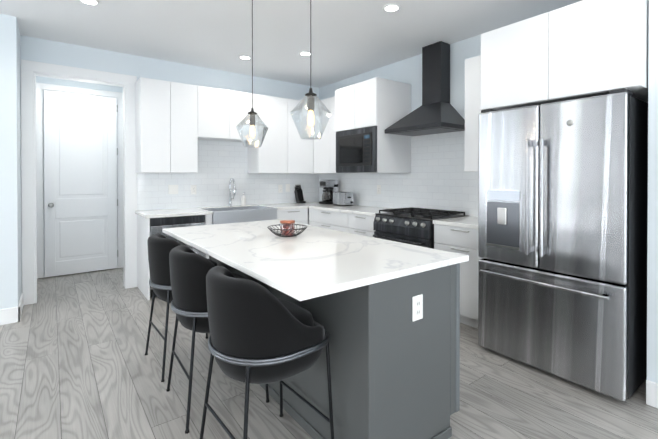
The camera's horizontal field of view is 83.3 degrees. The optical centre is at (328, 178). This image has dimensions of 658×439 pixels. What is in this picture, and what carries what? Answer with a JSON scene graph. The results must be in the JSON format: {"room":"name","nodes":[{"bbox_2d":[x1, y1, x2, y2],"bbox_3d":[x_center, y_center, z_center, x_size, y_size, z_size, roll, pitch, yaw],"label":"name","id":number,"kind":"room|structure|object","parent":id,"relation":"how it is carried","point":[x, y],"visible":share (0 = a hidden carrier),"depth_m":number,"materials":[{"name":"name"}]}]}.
{"room":"kitchen","nodes":[
{"label":"kitchen","id":0,"kind":"room"},
{"bbox_2d":[0,14,21,308],"bbox_3d":[-4.600,-0.075,2.462,3.905,2.775,0.660,0,0,-37],"label":"wall","id":1,"kind":"structure","parent":0,"point":[10,202],"depth_m":3.34,"materials":[{"name":"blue paint"}]},
{"bbox_2d":[0,304,21,324],"bbox_3d":[-4.378,1.244,2.214,3.891,0.140,0.016,0,0,-37],"label":"baseboard","id":2,"kind":"structure","parent":1,"relation":"attached to","point":[10,315],"depth_m":3.34,"materials":[{"name":"white wood"}]},
{"bbox_2d":[18,292,23,309],"bbox_3d":[-2.992,1.235,3.595,0.016,0.140,0.509,0,0,-37],"label":"baseboard","id":3,"kind":"structure","parent":1,"relation":"attached to","point":[21,301],"depth_m":3.66,"materials":[{"name":"white wood"}]},
{"bbox_2d":[36,76,122,276],"bbox_3d":[-3.456,-0.094,5.183,1.300,2.775,0.200,0,0,-37],"label":"wall","id":4,"kind":"structure","parent":0,"point":[53,81],"depth_m":5.01,"materials":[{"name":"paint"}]},
{"bbox_2d":[36,82,122,278],"bbox_3d":[-3.395,0.025,5.090,0.996,2.540,0.024,0,0,-37],"label":"door frame","id":5,"kind":"structure","parent":4,"relation":"attached to","point":[40,87],"depth_m":4.85,"materials":[{"name":"white wood"}]},
{"bbox_2d":[44,90,117,276],"bbox_3d":[-3.349,0.064,5.039,0.838,2.438,0.112,0,0,-37],"label":"hall door","id":6,"kind":"structure","parent":4,"relation":"in","point":[80,182],"depth_m":5.04,"materials":[{"name":"white wood"}]},
{"bbox_2d":[20,35,318,265],"bbox_3d":[-1.698,-0.092,4.977,3.755,2.775,0.120,0,0,-37],"label":"wall","id":7,"kind":"structure","parent":0,"point":[51,52],"depth_m":4.51,"materials":[{"name":"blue paint"}]},
{"bbox_2d":[21,59,136,304],"bbox_3d":[-2.769,0.039,4.170,1.068,2.523,0.157,0,0,-37],"label":"door frame","id":8,"kind":"structure","parent":7,"relation":"attached to","point":[31,71],"depth_m":3.94,"materials":[{"name":"white wood"}]},
{"bbox_2d":[135,77,170,172],"bbox_3d":[-2.086,-0.606,4.380,0.315,1.070,0.346,0,0,-37],"label":"upper cabinet","id":9,"kind":"object","parent":7,"relation":"attached to","point":[152,96],"depth_m":4.25,"materials":[{"name":"white wood"}]},
{"bbox_2d":[171,82,198,172],"bbox_3d":[-1.834,-0.607,4.569,0.315,1.070,0.346,0,0,-37],"label":"upper cabinet","id":10,"kind":"object","parent":7,"relation":"attached to","point":[175,122],"depth_m":4.43,"materials":[{"name":"white wood"}]},
{"bbox_2d":[199,86,230,140],"bbox_3d":[-1.546,-0.828,4.784,0.406,0.630,0.346,0,0,-37],"label":"upper cabinet","id":11,"kind":"object","parent":7,"relation":"attached to","point":[214,103],"depth_m":4.66,"materials":[{"name":"white wood"}]},
{"bbox_2d":[137,140,318,210],"bbox_3d":[-1.239,-0.074,5.241,2.701,0.925,0.007,0,0,-37],"label":"tile backsplash","id":12,"kind":"structure","parent":7,"relation":"attached to","point":[221,164],"depth_m":5.05,"materials":[{"name":"white tile"}]},
{"bbox_2d":[168,185,177,193],"bbox_3d":[-1.969,0.137,4.685,0.120,0.120,0.009,0,0,-37],"label":"switch plate","id":13,"kind":"object","parent":12,"relation":"attached to","point":[172,189],"visible":1,"depth_m":4.68,"materials":[{"name":"white plastic"}]},
{"bbox_2d":[191,185,195,194],"bbox_3d":[-1.769,0.146,4.835,0.075,0.120,0.009,0,0,-37],"label":"electrical outlet plate","id":14,"kind":"object","parent":12,"relation":"attached to","point":[193,189],"visible":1,"depth_m":4.83,"materials":[{"name":"white plastic"}]},
{"bbox_2d":[278,185,281,192],"bbox_3d":[-0.737,0.151,5.609,0.075,0.120,0.009,0,0,-37],"label":"electrical outlet plate","id":15,"kind":"object","parent":12,"relation":"attached to","point":[279,188],"visible":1,"depth_m":5.60,"materials":[{"name":"white plastic"}]},
{"bbox_2d":[286,184,289,191],"bbox_3d":[-0.633,0.141,5.687,0.075,0.120,0.009,0,0,-37],"label":"switch plate","id":16,"kind":"object","parent":12,"relation":"attached to","point":[287,187],"visible":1,"depth_m":5.69,"materials":[{"name":"white plastic"}]},
{"bbox_2d":[231,90,258,144],"bbox_3d":[-1.221,-0.830,5.027,0.406,0.630,0.346,0,0,-37],"label":"upper cabinet","id":17,"kind":"object","parent":7,"relation":"attached to","point":[241,102],"depth_m":4.87,"materials":[{"name":"white wood"}]},
{"bbox_2d":[248,94,290,172],"bbox_3d":[-0.875,-0.612,5.288,0.459,1.070,0.346,0,0,-37],"label":"upper cabinet","id":18,"kind":"object","parent":7,"relation":"attached to","point":[274,154],"depth_m":5.17,"materials":[{"name":"white wood"}]},
{"bbox_2d":[291,99,313,172],"bbox_3d":[-0.515,-0.614,5.559,0.442,1.070,0.346,0,0,-37],"label":"upper cabinet","id":19,"kind":"object","parent":7,"relation":"attached to","point":[302,150],"depth_m":5.43,"materials":[{"name":"white wood"}]},
{"bbox_2d":[0,0,582,87],"bbox_3d":[-1.051,-1.492,0.852,8.060,0.080,10.000,0,0,-37],"label":"ceiling","id":20,"kind":"structure","parent":0,"point":[350,38],"depth_m":3.62,"materials":[{"name":"white paint"}]},
{"bbox_2d":[78,0,99,5],"bbox_3d":[-1.980,-1.462,3.056,0.160,0.007,0.160,0,0,-37],"label":"recessed light","id":21,"kind":"object","parent":20,"relation":"in","point":[92,2],"visible":1,"depth_m":3.08,"materials":[{"name":"white"}]},
{"bbox_2d":[238,56,251,59],"bbox_3d":[-1.022,-1.472,4.512,0.160,0.007,0.160,0,0,-37],"label":"recessed light","id":22,"kind":"object","parent":20,"relation":"in","point":[245,57],"visible":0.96,"depth_m":4.50,"materials":[{"name":"white plastic"}]},
{"bbox_2d":[236,0,267,147],"bbox_3d":[-0.581,-0.852,2.803,0.244,1.224,0.211,0,0,36],"label":"pendant light","id":23,"kind":"object","parent":20,"relation":"hanging from","point":[252,116],"visible":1,"depth_m":2.79,"materials":[{"name":"clear glass"}]},
{"bbox_2d":[299,52,311,55],"bbox_3d":[-0.278,-1.471,4.370,0.160,0.007,0.160,0,0,-37],"label":"recessed light","id":24,"kind":"object","parent":20,"relation":"in","point":[304,53],"visible":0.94,"depth_m":4.36,"materials":[{"name":"white"}]},
{"bbox_2d":[290,0,330,139],"bbox_3d":[-0.106,-0.848,2.171,0.211,1.224,0.244,0,0,-37],"label":"pendant light","id":25,"kind":"object","parent":20,"relation":"hanging from","point":[311,98],"visible":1,"depth_m":2.16,"materials":[{"name":"clear glass"}]},
{"bbox_2d":[382,4,400,12],"bbox_3d":[0.538,-1.463,3.183,0.160,0.007,0.160,0,0,-37],"label":"recessed light","id":26,"kind":"object","parent":20,"relation":"in","point":[390,8],"visible":1,"depth_m":3.19,"materials":[{"name":"white"}]},
{"bbox_2d":[0,268,657,438],"bbox_3d":[-1.051,1.353,0.871,8.060,0.060,10.000,0,0,-37],"label":"floor","id":27,"kind":"structure","parent":0,"point":[76,362],"depth_m":2.31,"materials":[{"name":"grey wood"}]},
{"bbox_2d":[150,215,205,296],"bbox_3d":[-1.860,0.859,4.391,0.596,0.871,0.613,0,0,-37],"label":"dishwasher","id":28,"kind":"object","parent":27,"relation":"on","point":[157,225],"visible":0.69,"depth_m":4.13,"materials":[{"name":"grey metal"}]},
{"bbox_2d":[145,233,216,381],"bbox_3d":[-1.042,0.856,2.712,0.516,0.909,0.508,0,0,-38],"label":"stool","id":29,"kind":"object","parent":27,"relation":"on","point":[160,247],"visible":0.46,"depth_m":2.48,"materials":[{"name":"black fabric"}]},
{"bbox_2d":[166,245,268,433],"bbox_3d":[-0.682,0.859,2.233,0.516,0.909,0.508,0,0,-35],"label":"stool","id":30,"kind":"object","parent":27,"relation":"on","point":[190,268],"visible":0.52,"depth_m":2.00,"materials":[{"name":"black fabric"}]},
{"bbox_2d":[199,266,333,438],"bbox_3d":[-0.301,0.863,1.724,0.516,0.909,0.508,0,0,-39],"label":"stool","id":31,"kind":"object","parent":27,"relation":"on","point":[260,334],"visible":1,"depth_m":1.51,"materials":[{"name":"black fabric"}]},
{"bbox_2d":[277,208,307,224],"bbox_3d":[-0.670,0.854,5.290,0.511,0.880,0.618,0,0,-37],"label":"base cabinet","id":32,"kind":"object","parent":27,"relation":"on","point":[299,215],"depth_m":5.06,"materials":[{"name":"white wood"}]},
{"bbox_2d":[309,208,344,231],"bbox_3d":[0.216,0.855,5.042,0.617,0.880,0.873,0,0,-37],"label":"base cabinet","id":33,"kind":"object","parent":27,"relation":"on","point":[332,220],"depth_m":4.84,"materials":[{"name":"white wood"}]},
{"bbox_2d":[135,202,477,228],"bbox_3d":[-0.245,0.405,3.910,2.696,0.035,3.319,0,0,-37],"label":"countertop","id":34,"kind":"structure","parent":33,"relation":"on","point":[470,222],"depth_m":4.35,"materials":[{"name":"white stone"}]},
{"bbox_2d":[203,178,276,224],"bbox_3d":[-1.206,0.324,4.857,0.851,0.664,0.611,0,0,-37],"label":"sink","id":35,"kind":"object","parent":34,"relation":"in","point":[223,215],"visible":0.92,"depth_m":4.70,"materials":[{"name":"silver metal"}]},
{"bbox_2d":[241,192,245,205],"bbox_3d":[-1.193,0.282,5.184,0.064,0.192,0.082,0,0,-37],"label":"soap dispenser","id":36,"kind":"object","parent":34,"relation":"on","point":[243,200],"visible":1,"depth_m":5.17,"materials":[{"name":"white plastic"}]},
{"bbox_2d":[294,184,305,202],"bbox_3d":[-0.451,0.232,5.712,0.110,0.285,0.175,0,0,-37],"label":"knife block","id":37,"kind":"object","parent":34,"relation":"on","point":[299,194],"visible":1,"depth_m":5.70,"materials":[{"name":"black plastic"}]},
{"bbox_2d":[319,180,337,203],"bbox_3d":[0.000,0.196,5.539,0.225,0.360,0.223,0,0,-37],"label":"coffee maker","id":38,"kind":"object","parent":34,"relation":"on","point":[330,187],"visible":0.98,"depth_m":5.48,"materials":[{"name":"black plastic"}]},
{"bbox_2d":[333,192,352,205],"bbox_3d":[0.205,0.282,5.220,0.170,0.192,0.290,0,0,-37],"label":"toaster","id":39,"kind":"object","parent":34,"relation":"on","point":[342,198],"visible":1,"depth_m":5.14,"materials":[{"name":"silver metal"}]},
{"bbox_2d":[208,255,459,438],"bbox_3d":[-0.154,0.870,2.537,0.688,0.884,1.981,0,0,-37],"label":"kitchen island","id":40,"kind":"object","parent":27,"relation":"on","point":[385,313],"depth_m":1.73,"materials":[{"name":"grey wood"}]},
{"bbox_2d":[162,219,468,302],"bbox_3d":[-0.292,0.412,2.432,1.044,0.030,2.024,0,0,-37],"label":"island countertop","id":41,"kind":"structure","parent":40,"relation":"on","point":[316,262],"depth_m":1.93,"materials":[{"name":"white stone"}]},
{"bbox_2d":[267,224,306,236],"bbox_3d":[-0.287,0.363,2.558,0.275,0.065,0.275,0,0,-37],"label":"wire bowl","id":42,"kind":"object","parent":41,"relation":"on","point":[302,229],"visible":0.83,"depth_m":2.50,"materials":[{"name":"black metal"}]},
{"bbox_2d":[280,220,294,235],"bbox_3d":[-0.287,0.339,2.558,0.104,0.101,0.104,0,0,-37],"label":"candle","id":43,"kind":"object","parent":42,"relation":"in","point":[287,224],"visible":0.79,"depth_m":2.52,"materials":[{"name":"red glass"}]},
{"bbox_2d":[345,213,374,236],"bbox_3d":[0.625,0.859,4.497,0.617,0.880,0.492,0,0,-37],"label":"base cabinet","id":44,"kind":"object","parent":27,"relation":"on","point":[354,223],"depth_m":4.33,"materials":[{"name":"white wood"}]},
{"bbox_2d":[373,207,468,248],"bbox_3d":[0.956,0.823,3.955,0.719,0.959,0.758,0,0,-37],"label":"range","id":45,"kind":"object","parent":27,"relation":"on","point":[412,226],"visible":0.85,"depth_m":3.77,"materials":[{"name":"black metal"}]},
{"bbox_2d":[434,224,481,328],"bbox_3d":[1.411,0.866,3.450,0.617,0.880,0.585,0,0,-37],"label":"base cabinet","id":46,"kind":"object","parent":27,"relation":"on","point":[459,240],"depth_m":3.23,"materials":[{"name":"white wood"}]},
{"bbox_2d":[478,88,647,401],"bbox_3d":[1.733,0.393,2.713,0.928,1.836,0.918,0,0,-37],"label":"fridge","id":47,"kind":"object","parent":27,"relation":"on","point":[562,228],"visible":1,"depth_m":2.35,"materials":[{"name":"grey metal"}]},
{"bbox_2d":[319,34,480,119],"bbox_3d":[1.159,-0.088,4.414,0.140,2.775,4.450,0,0,-37],"label":"wall","id":48,"kind":"structure","parent":0,"point":[408,71],"depth_m":4.41,"materials":[{"name":"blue paint"}]},
{"bbox_2d":[314,98,329,173],"bbox_3d":[0.022,-0.613,5.506,0.346,1.070,0.422,0,0,-37],"label":"upper cabinet","id":49,"kind":"object","parent":48,"relation":"attached to","point":[321,146],"depth_m":5.39,"materials":[{"name":"white wood"}]},
{"bbox_2d":[330,92,369,173],"bbox_3d":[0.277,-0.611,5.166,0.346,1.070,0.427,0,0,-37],"label":"upper cabinet","id":50,"kind":"object","parent":48,"relation":"attached to","point":[349,110],"depth_m":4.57,"materials":[{"name":"white wood"}]},
{"bbox_2d":[336,126,376,172],"bbox_3d":[0.521,-0.336,4.611,0.563,0.524,0.745,0,0,-37],"label":"microwave","id":51,"kind":"object","parent":50,"relation":"attached to","point":[356,150],"visible":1,"depth_m":4.40,"materials":[{"name":"black glass"}]},
{"bbox_2d":[319,131,477,216],"bbox_3d":[0.838,-0.105,4.718,0.007,0.995,3.321,0,0,-37],"label":"tile backsplash","id":52,"kind":"structure","parent":48,"relation":"attached to","point":[438,177],"depth_m":4.31,"materials":[{"name":"white tile"}]},
{"bbox_2d":[385,41,464,135],"bbox_3d":[1.048,-0.988,4.013,0.493,0.967,0.760,0,0,-37],"label":"range hood","id":53,"kind":"object","parent":48,"relation":"attached to","point":[436,112],"visible":0.94,"depth_m":3.99,"materials":[{"name":"black metal"}]},
{"bbox_2d":[465,56,480,171],"bbox_3d":[1.560,-0.599,3.457,0.346,1.070,0.438,0,0,-37],"label":"upper cabinet","id":54,"kind":"object","parent":48,"relation":"attached to","point":[471,64],"depth_m":3.47,"materials":[{"name":"white wood"}]},
{"bbox_2d":[478,13,545,111],"bbox_3d":[1.656,-0.833,2.940,0.812,0.595,0.493,0,0,-37],"label":"upper cabinet","id":55,"kind":"object","parent":48,"relation":"attached to","point":[512,59],"depth_m":2.69,"materials":[{"name":"white wood"}]},
{"bbox_2d":[546,0,648,102],"bbox_3d":[1.952,-0.831,2.545,0.812,0.595,0.495,0,0,-37],"label":"upper cabinet","id":56,"kind":"object","parent":48,"relation":"attached to","point":[585,49],"depth_m":2.28,"materials":[{"name":"white wood"}]},
{"bbox_2d":[647,0,657,382],"bbox_3d":[3.432,-0.064,0.781,0.865,2.775,4.090,0,0,-37],"label":"wall","id":57,"kind":"structure","parent":0,"point":[652,301],"depth_m":2.14,"materials":[{"name":"white paint"}]},
{"bbox_2d":[646,380,657,408],"bbox_3d":[3.071,1.255,0.538,0.016,0.140,4.060,0,0,-37],"label":"baseboard","id":58,"kind":"structure","parent":57,"relation":"attached to","point":[651,387],"depth_m":2.13,"materials":[{"name":"white wood"}]}
]}

